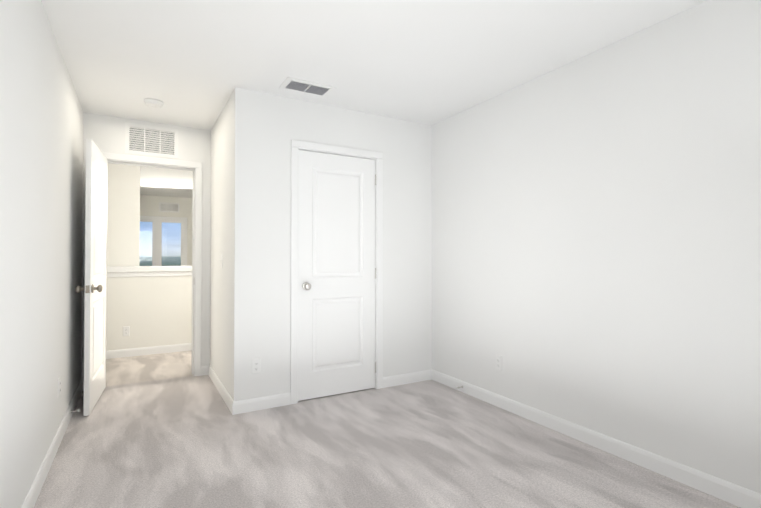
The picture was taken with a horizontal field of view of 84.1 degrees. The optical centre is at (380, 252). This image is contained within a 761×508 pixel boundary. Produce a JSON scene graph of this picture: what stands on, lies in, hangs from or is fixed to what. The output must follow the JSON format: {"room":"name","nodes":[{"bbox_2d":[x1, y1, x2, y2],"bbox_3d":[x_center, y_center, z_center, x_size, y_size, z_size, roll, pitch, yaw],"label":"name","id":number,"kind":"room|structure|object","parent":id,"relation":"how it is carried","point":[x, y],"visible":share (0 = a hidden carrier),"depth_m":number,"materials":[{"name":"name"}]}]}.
{"room":"empty bedroom","nodes":[
{"label":"empty bedroom","id":0,"kind":"room"},
{"bbox_2d":[0,0,82,507],"bbox_3d":[-1.396,-0.042,1.453,0.120,2.440,5.340,0,-1,-30],"label":"wall","id":1,"kind":"structure","parent":0,"point":[41,163],"depth_m":2.01,"materials":[{"name":"paint"}]},
{"bbox_2d":[21,380,82,507],"bbox_3d":[-1.338,1.133,1.471,0.013,0.092,5.100,0,-1,-30],"label":"baseboard","id":2,"kind":"structure","parent":1,"relation":"attached to","point":[35,488],"depth_m":2.34,"materials":[{"name":"white paint"}]},
{"bbox_2d":[58,377,60,396],"bbox_3d":[-2.015,0.844,2.648,0.007,0.115,0.070,0,-1,-30],"label":"outlet","id":3,"kind":"object","parent":1,"relation":"attached to","point":[59,385],"visible":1,"depth_m":2.63,"materials":[{"name":"white plastic"}]},
{"bbox_2d":[107,163,139,265],"bbox_3d":[-4.660,0.022,6.402,1.730,2.440,3.865,0,-1,-30],"label":"wall","id":4,"kind":"structure","parent":0,"point":[123,218],"depth_m":5.08,"materials":[{"name":"paint"}]},
{"bbox_2d":[81,112,210,379],"bbox_3d":[-1.398,-0.003,4.462,2.874,2.440,0.120,0,-1,-30],"label":"wall","id":5,"kind":"structure","parent":0,"point":[105,134],"depth_m":4.12,"materials":[{"name":"paint"}]},
{"bbox_2d":[75,139,107,415],"bbox_3d":[-2.305,0.181,3.426,0.167,2.025,0.769,0,-1,-25],"label":"entry door","id":6,"kind":"structure","parent":5,"relation":"in","point":[94,288],"depth_m":3.27,"materials":[{"name":"white paint"}]},
{"bbox_2d":[125,122,177,158],"bbox_3d":[-2.147,-1.051,3.970,0.440,0.285,0.015,0,-1,-30],"label":"air vent","id":7,"kind":"object","parent":5,"relation":"in","point":[147,140],"visible":1,"depth_m":3.96,"materials":[{"name":"white plastic"}]},
{"bbox_2d":[102,152,201,375],"bbox_3d":[-2.184,0.159,3.998,0.888,2.104,0.136,0,-1,-30],"label":"door frame","id":8,"kind":"structure","parent":5,"relation":"attached to","point":[198,217],"depth_m":4.14,"materials":[{"name":"white paint"}]},
{"bbox_2d":[201,365,208,375],"bbox_3d":[-1.735,1.167,4.176,0.081,0.092,0.013,0,-1,-30],"label":"baseboard","id":9,"kind":"structure","parent":5,"relation":"attached to","point":[204,370],"depth_m":4.17,"materials":[{"name":"white paint"}]},
{"bbox_2d":[106,276,191,350],"bbox_3d":[-2.319,0.734,5.399,4.800,0.990,0.120,0,-1,-30],"label":"wall","id":10,"kind":"structure","parent":0,"point":[153,311],"depth_m":5.06,"materials":[{"name":"paint"}]},
{"bbox_2d":[123,326,129,335],"bbox_3d":[-2.981,0.923,4.943,0.070,0.115,0.007,0,-1,-30],"label":"outlet","id":11,"kind":"object","parent":10,"relation":"attached to","point":[126,330],"visible":1,"depth_m":4.94,"materials":[{"name":"white plastic"}]},
{"bbox_2d":[106,343,191,358],"bbox_3d":[-2.286,1.183,5.336,4.800,0.092,0.013,0,-1,-30],"label":"baseboard","id":12,"kind":"structure","parent":10,"relation":"attached to","point":[120,353],"depth_m":5.04,"materials":[{"name":"white paint"}]},
{"bbox_2d":[107,266,191,272],"bbox_3d":[-2.319,0.204,5.406,4.800,0.070,0.190,0,-1,-30],"label":"trim","id":13,"kind":"structure","parent":10,"relation":"on","point":[115,269],"depth_m":5.04,"materials":[{"name":"white paint"}]},
{"bbox_2d":[107,271,191,276],"bbox_3d":[-2.285,0.266,5.347,4.800,0.055,0.014,0,-1,-30],"label":"trim","id":14,"kind":"structure","parent":10,"relation":"attached to","point":[139,274],"depth_m":5.05,"materials":[{"name":"white paint"}]},
{"bbox_2d":[140,195,192,265],"bbox_3d":[-4.321,0.054,8.894,4.800,2.440,0.120,0,-1,-30],"label":"wall","id":15,"kind":"structure","parent":0,"point":[149,205],"depth_m":8.83,"materials":[{"name":"paint"}]},
{"bbox_2d":[140,216,186,265],"bbox_3d":[-4.629,-0.138,8.731,1.140,1.220,0.070,0,-1,-30],"label":"window","id":16,"kind":"structure","parent":15,"relation":"in","point":[157,237],"depth_m":8.75,"materials":[{"name":"white plastic"}]},
{"bbox_2d":[159,202,178,212],"bbox_3d":[-4.401,-0.937,8.786,0.380,0.200,0.010,0,-1,-30],"label":"air vent","id":17,"kind":"object","parent":15,"relation":"in","point":[168,207],"visible":1,"depth_m":8.78,"materials":[{"name":"white plastic"}]},
{"bbox_2d":[210,94,231,395],"bbox_3d":[-1.374,-0.012,3.763,0.120,2.440,1.115,0,-1,-30],"label":"wall","id":18,"kind":"structure","parent":0,"point":[220,240],"depth_m":3.64,"materials":[{"name":"paint"}]},
{"bbox_2d":[208,365,233,414],"bbox_3d":[-1.398,1.161,3.657,0.013,0.092,1.248,0,-1,-30],"label":"baseboard","id":19,"kind":"structure","parent":18,"relation":"attached to","point":[224,394],"depth_m":3.52,"materials":[{"name":"white paint"}]},
{"bbox_2d":[231,87,431,401],"bbox_3d":[-0.327,-0.013,3.652,1.824,2.440,0.120,0,-1,-30],"label":"wall","id":20,"kind":"structure","parent":0,"point":[267,128],"depth_m":3.35,"materials":[{"name":"paint"}]},
{"bbox_2d":[252,358,260,373],"bbox_3d":[-0.945,0.866,3.212,0.070,0.115,0.007,0,-1,-30],"label":"outlet","id":21,"kind":"object","parent":20,"relation":"attached to","point":[256,365],"visible":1,"depth_m":3.21,"materials":[{"name":"white plastic"}]},
{"bbox_2d":[234,393,290,414],"bbox_3d":[-0.899,1.155,3.232,0.428,0.092,0.013,0,-1,-30],"label":"baseboard","id":22,"kind":"structure","parent":20,"relation":"attached to","point":[257,404],"depth_m":3.22,"materials":[{"name":"white paint"}]},
{"bbox_2d":[290,140,382,403],"bbox_3d":[-0.381,0.177,3.619,0.752,2.058,0.120,0,-1,-30],"label":"door frame","id":23,"kind":"structure","parent":20,"relation":"attached to","point":[375,159],"depth_m":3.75,"materials":[{"name":"white paint"}]},
{"bbox_2d":[298,150,375,400],"bbox_3d":[-0.347,0.183,3.563,0.725,2.025,0.101,0,-1,-30],"label":"closet door","id":24,"kind":"structure","parent":20,"relation":"in","point":[336,274],"depth_m":3.56,"materials":[{"name":"white paint"}]},
{"bbox_2d":[383,369,431,387],"bbox_3d":[0.257,1.164,3.896,0.552,0.092,0.013,0,-1,-30],"label":"baseboard","id":25,"kind":"structure","parent":20,"relation":"attached to","point":[402,379],"depth_m":3.88,"materials":[{"name":"white paint"}]},
{"bbox_2d":[41,0,706,197],"bbox_3d":[-1.701,-1.284,4.350,5.040,0.120,10.640,0,-1,-30],"label":"ceiling","id":26,"kind":"structure","parent":0,"point":[191,63],"depth_m":2.59,"materials":[{"name":"paint"}]},
{"bbox_2d":[144,98,163,107],"bbox_3d":[-1.855,-1.216,3.453,0.144,0.040,0.144,0,-1,-30],"label":"smoke detector","id":27,"kind":"object","parent":26,"relation":"attached to","point":[152,103],"visible":1,"depth_m":3.41,"materials":[{"name":"white plastic"}]},
{"bbox_2d":[279,77,335,97],"bbox_3d":[-0.549,-1.235,3.166,0.370,0.015,0.225,0,-1,-30],"label":"ceiling vent","id":28,"kind":"object","parent":26,"relation":"in","point":[305,87],"visible":1,"depth_m":3.15,"materials":[{"name":"white plastic"}]},
{"bbox_2d":[34,350,740,507],"bbox_3d":[-1.701,1.275,4.317,5.040,0.120,10.640,0,-1,-30],"label":"floor","id":29,"kind":"structure","parent":0,"point":[187,442],"depth_m":2.46,"materials":[{"name":"carpet"}]},
{"bbox_2d":[432,0,760,493],"bbox_3d":[1.200,-0.022,2.944,0.120,2.440,5.340,0,-1,-30],"label":"wall","id":30,"kind":"structure","parent":0,"point":[596,241],"depth_m":2.45,"materials":[{"name":"paint"}]},
{"bbox_2d":[496,355,501,370],"bbox_3d":[0.922,0.862,3.289,0.007,0.115,0.070,0,-1,-30],"label":"outlet","id":31,"kind":"object","parent":30,"relation":"attached to","point":[498,362],"visible":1,"depth_m":3.29,"materials":[{"name":"white plastic"}]},
{"bbox_2d":[432,370,760,507],"bbox_3d":[1.450,1.144,2.360,0.013,0.092,3.865,0,-1,-30],"label":"baseboard","id":32,"kind":"structure","parent":30,"relation":"attached to","point":[732,493],"depth_m":2.44,"materials":[{"name":"white paint"}]},
{"label":"outside","id":33,"kind":"structure","parent":0,"visible":0},
{"bbox_2d":[140,222,180,265],"bbox_3d":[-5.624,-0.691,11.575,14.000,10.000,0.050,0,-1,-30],"label":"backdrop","id":34,"kind":"structure","parent":33,"point":[176,248],"depth_m":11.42,"materials":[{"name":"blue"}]}
]}

